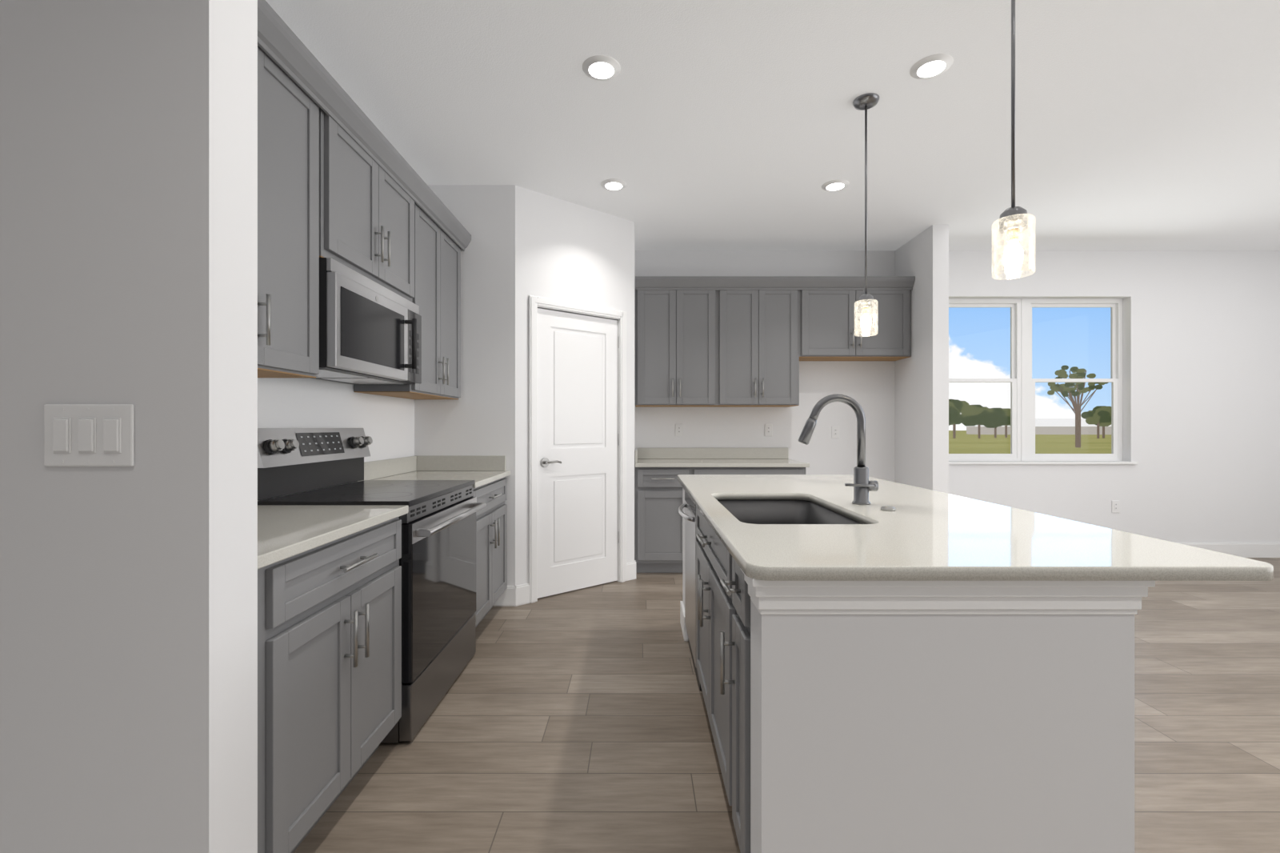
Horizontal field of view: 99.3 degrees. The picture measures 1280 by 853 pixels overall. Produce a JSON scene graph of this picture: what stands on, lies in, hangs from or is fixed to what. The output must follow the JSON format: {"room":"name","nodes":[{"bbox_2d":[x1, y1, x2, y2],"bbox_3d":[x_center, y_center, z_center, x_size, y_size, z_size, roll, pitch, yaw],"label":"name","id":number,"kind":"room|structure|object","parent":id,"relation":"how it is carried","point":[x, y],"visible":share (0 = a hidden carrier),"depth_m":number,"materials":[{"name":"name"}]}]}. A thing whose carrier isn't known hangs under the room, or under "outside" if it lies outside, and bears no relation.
{"room":"kitchen","nodes":[
{"label":"kitchen","id":0,"kind":"room"},
{"bbox_2d":[0,0,257,852],"bbox_3d":[-2.046,-0.212,1.067,2.507,2.845,0.127,0,0,0],"label":"wall","id":1,"kind":"structure","parent":0,"point":[129,128],"depth_m":1.00,"materials":[{"name":"white paint"}]},
{"bbox_2d":[44,404,134,466],"bbox_3d":[-1.010,0.015,0.997,0.164,0.114,0.011,0,0,0],"label":"light switch","id":2,"kind":"object","parent":1,"relation":"attached to","point":[75,434],"visible":1,"depth_m":1.00,"materials":[{"name":"white plastic"}]},
{"bbox_2d":[257,377,414,500],"bbox_3d":[-1.590,-0.212,3.090,0.140,2.845,3.920,0,0,0],"label":"wall","id":3,"kind":"structure","parent":0,"point":[282,402],"depth_m":2.75,"materials":[{"name":"white paint"}]},
{"bbox_2d":[257,0,471,399],"bbox_3d":[-1.326,-0.740,2.489,0.382,1.110,2.378,0,0,0],"label":"upper cabinet","id":4,"kind":"object","parent":3,"relation":"attached to","point":[330,184],"visible":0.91,"depth_m":2.07,"materials":[{"name":"grey paint"}]},
{"bbox_2d":[310,257,421,383],"bbox_3d":[-1.306,-0.432,2.475,0.420,0.420,0.822,0,0,0],"label":"microwave","id":5,"kind":"object","parent":4,"relation":"attached to","point":[370,333],"visible":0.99,"depth_m":2.31,"materials":[{"name":"grey metal"}]},
{"bbox_2d":[414,184,635,585],"bbox_3d":[-0.630,-0.212,4.202,2.018,2.845,0.597,0,0,-43],"label":"wall","id":6,"kind":"structure","parent":0,"point":[524,242],"depth_m":3.68,"materials":[{"name":"white paint"}]},
{"bbox_2d":[528,295,626,603],"bbox_3d":[-0.459,0.153,4.043,0.848,2.114,0.118,0,0,-39],"label":"door frame","id":7,"kind":"structure","parent":6,"relation":"attached to","point":[534,302],"depth_m":3.79,"materials":[{"name":"white paint"}]},
{"bbox_2d":[537,308,619,598],"bbox_3d":[-0.434,0.184,4.016,0.718,2.028,0.090,0,0,-39],"label":"pantry door","id":8,"kind":"structure","parent":6,"relation":"in","point":[578,354],"depth_m":4.01,"materials":[{"name":"white paint"}]},
{"bbox_2d":[492,542,1279,606],"bbox_3d":[1.650,1.143,0.525,9.900,0.135,9.050,0,0,0],"label":"baseboard","id":9,"kind":"structure","parent":6,"relation":"attached to","point":[519,594],"depth_m":5.04,"materials":[{"name":"white paint"}]},
{"bbox_2d":[265,0,1279,250],"bbox_3d":[1.700,-1.685,0.575,10.200,0.100,9.350,0,0,0],"label":"ceiling","id":10,"kind":"structure","parent":0,"point":[1141,125],"depth_m":2.83,"materials":[{"name":"white paint"}]},
{"bbox_2d":[582,55,620,80],"bbox_3d":[-0.172,-1.629,2.480,0.176,0.012,0.176,0,0,0],"label":"recessed light","id":11,"kind":"object","parent":10,"relation":"in","point":[597,67],"visible":1,"depth_m":2.46,"materials":[{"name":"white paint"}]},
{"bbox_2d":[600,178,626,190],"bbox_3d":[-0.172,-1.629,3.670,0.176,0.012,0.176,0,0,0],"label":"recessed light","id":12,"kind":"object","parent":10,"relation":"in","point":[611,184],"visible":1,"depth_m":3.65,"materials":[{"name":"white paint"}]},
{"bbox_2d":[821,179,848,191],"bbox_3d":[1.326,-1.629,3.680,0.176,0.012,0.176,0,0,0],"label":"recessed light","id":13,"kind":"object","parent":10,"relation":"in","point":[837,184],"visible":1,"depth_m":3.66,"materials":[{"name":"white paint"}]},
{"bbox_2d":[852,92,879,336],"bbox_3d":[1.136,-1.047,2.725,0.124,1.174,0.124,0,0,0],"label":"pendant light","id":14,"kind":"object","parent":10,"relation":"hanging from","point":[865,102],"visible":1,"depth_m":2.72,"materials":[{"name":"seeded glass"},{"name":"dark gray brushed nickel metal"}]},
{"bbox_2d":[909,53,953,79],"bbox_3d":[1.326,-1.629,2.470,0.176,0.012,0.176,0,0,0],"label":"recessed light","id":15,"kind":"object","parent":10,"relation":"in","point":[930,66],"visible":1,"depth_m":2.45,"materials":[{"name":"white paint"}]},
{"bbox_2d":[992,0,1035,279],"bbox_3d":[1.136,-1.047,1.653,0.124,1.174,0.124,0,0,0],"label":"pendant light","id":16,"kind":"object","parent":10,"relation":"hanging from","point":[1013,221],"visible":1,"depth_m":1.65,"materials":[{"name":"grey"}]},
{"bbox_2d":[292,557,1279,852],"bbox_3d":[1.700,1.235,0.575,10.200,0.050,9.350,0,0,0],"label":"floor","id":17,"kind":"structure","parent":0,"point":[577,721],"depth_m":2.08,"materials":[{"name":"brown wood"}]},
{"bbox_2d":[257,428,486,742],"bbox_3d":[-1.157,0.607,2.475,0.713,1.204,0.832,0,0,0],"label":"range","id":18,"kind":"object","parent":17,"relation":"on","point":[438,561],"visible":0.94,"depth_m":2.32,"materials":[{"name":"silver metal"}]},
{"bbox_2d":[257,455,510,852],"bbox_3d":[-1.184,0.702,2.405,0.666,1.016,2.546,0,0,0],"label":"base cabinet","id":19,"kind":"object","parent":17,"relation":"on","point":[330,576],"visible":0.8,"depth_m":1.61,"materials":[{"name":"grey paint"}]},
{"bbox_2d":[257,455,510,568],"bbox_3d":[-1.194,0.260,2.405,0.646,0.132,2.546,0,0,0],"label":"countertop","id":20,"kind":"structure","parent":19,"relation":"on","point":[284,531],"depth_m":1.92,"materials":[{"name":"stone"}]},
{"bbox_2d":[635,448,809,572],"bbox_3d":[0.672,0.702,4.714,1.415,1.016,0.666,0,0,0],"label":"base cabinet","id":21,"kind":"object","parent":17,"relation":"on","point":[658,491],"visible":0.39,"depth_m":4.43,"materials":[{"name":"grey paint"}]},
{"bbox_2d":[635,448,809,467],"bbox_3d":[0.672,0.260,4.724,1.415,0.132,0.646,0,0,0],"label":"countertop","id":22,"kind":"structure","parent":21,"relation":"on","point":[644,457],"depth_m":5.03,"materials":[{"name":"stone"}]},
{"bbox_2d":[677,393,1273,852],"bbox_3d":[0.788,0.541,2.268,1.172,1.337,2.230,0,0,0],"label":"kitchen island","id":23,"kind":"object","parent":17,"relation":"on","point":[882,666],"visible":1,"depth_m":1.19,"materials":[{"name":"grey paint"}]},
{"bbox_2d":[678,491,702,691],"bbox_3d":[0.259,0.776,2.780,0.114,0.868,0.573,0,0,0],"label":"dishwasher","id":24,"kind":"object","parent":23,"relation":"in","point":[690,514],"depth_m":2.72,"materials":[{"name":"silver metal"}]},
{"bbox_2d":[677,474,1273,580],"bbox_3d":[0.804,0.311,2.268,1.140,0.030,2.230,0,0,0],"label":"island countertop","id":25,"kind":"structure","parent":23,"relation":"on","point":[930,534],"depth_m":1.38,"materials":[{"name":"stone"}]},
{"bbox_2d":[717,499,861,523],"bbox_3d":[0.532,0.427,2.047,0.459,0.200,0.809,0,0,0],"label":"sink","id":26,"kind":"object","parent":25,"relation":"in","point":[754,511],"depth_m":2.44,"materials":[{"name":"silver metal"}]},
{"bbox_2d":[797,393,878,504],"bbox_3d":[0.763,0.084,2.094,0.301,0.422,0.072,0,0,0],"label":"faucet","id":27,"kind":"object","parent":25,"relation":"on","point":[862,485],"depth_m":2.08,"materials":[{"name":"grey metal"}]},
{"bbox_2d":[880,505,895,511],"bbox_3d":[0.885,0.289,1.935,0.048,0.012,0.048,0,0,0],"label":"button","id":28,"kind":"object","parent":25,"relation":"in","point":[885,508],"depth_m":1.92,"materials":[{"name":"silver metal"}]},
{"bbox_2d":[832,426,839,438],"bbox_3d":[1.820,0.050,5.045,0.070,0.114,0.009,0,0,0],"label":"outlet","id":29,"kind":"object","parent":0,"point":[835,430],"visible":1,"depth_m":5.04,"materials":[{"name":"white plastic"}]},
{"bbox_2d":[895,224,948,493],"bbox_3d":[2.440,-0.213,4.724,0.129,2.845,0.649,0,0,0],"label":"wall","id":30,"kind":"structure","parent":0,"point":[922,379],"depth_m":4.50,"materials":[{"name":"white paint"}]},
{"bbox_2d":[635,250,1279,542],"bbox_3d":[2.540,-0.213,5.120,8.400,2.845,0.140,0,0,0],"label":"wall","id":31,"kind":"structure","parent":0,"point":[1201,329],"depth_m":5.05,"materials":[{"name":"white paint"}]},
{"bbox_2d":[675,424,683,435],"bbox_3d":[0.370,0.030,5.045,0.070,0.114,0.009,0,0,0],"label":"outlet","id":32,"kind":"object","parent":31,"relation":"attached to","point":[678,427],"visible":1,"depth_m":5.04,"materials":[{"name":"white plastic"}]},
{"bbox_2d":[764,424,771,435],"bbox_3d":[1.200,0.030,5.045,0.070,0.114,0.009,0,0,0],"label":"outlet","id":33,"kind":"object","parent":31,"relation":"attached to","point":[768,427],"visible":1,"depth_m":5.04,"materials":[{"name":"white plastic"}]},
{"bbox_2d":[635,276,915,407],"bbox_3d":[1.169,-0.740,4.863,2.407,1.110,0.368,0,0,0],"label":"upper cabinet","id":34,"kind":"object","parent":31,"relation":"attached to","point":[701,341],"visible":0.98,"depth_m":4.74,"materials":[{"name":"grey paint"}]},
{"bbox_2d":[1112,500,1119,512],"bbox_3d":[4.420,0.740,5.045,0.070,0.114,0.009,0,0,0],"label":"room outlet","id":35,"kind":"object","parent":31,"relation":"attached to","point":[1115,503],"visible":1,"depth_m":5.04,"materials":[{"name":"white plastic"}]},
{"bbox_2d":[948,298,1137,463],"bbox_3d":[3.632,-0.431,5.103,1.945,1.555,0.165,0,0,0],"label":"window","id":36,"kind":"structure","parent":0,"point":[1022,386],"depth_m":5.14,"materials":[{"name":"white plastic"}]},
{"label":"outside","id":37,"kind":"structure","parent":0,"visible":0},
{"bbox_2d":[948,307,1111,430],"bbox_3d":[140.000,-98.790,260.500,520.000,240.000,1.000,0,0,0],"label":"sky","id":38,"kind":"structure","parent":37,"point":[979,338],"depth_m":260.02,"materials":[{"name":"blue"}]},
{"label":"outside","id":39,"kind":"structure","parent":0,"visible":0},
{"bbox_2d":[948,430,1111,453],"bbox_3d":[140.000,1.735,132.275,520.000,0.050,253.450,0,0,0],"label":"lawn","id":40,"kind":"structure","parent":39,"point":[963,443],"depth_m":50.55,"materials":[{"name":"green plant"}]},
{"bbox_2d":[948,365,1111,447],"bbox_3d":[56.142,-1.703,67.053,45.197,6.826,45.589,0,0,0],"label":"trees","id":41,"kind":"object","parent":40,"relation":"on","point":[971,415],"visible":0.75,"depth_m":78.59,"materials":[{"name":"green plant"}]},
{"bbox_2d":[964,418,1111,434],"bbox_3d":[96.500,-0.090,124.000,40.000,3.600,9.000,0,0,0],"label":"houses","id":42,"kind":"structure","parent":40,"relation":"on","point":[1042,426],"depth_m":120.01}
]}

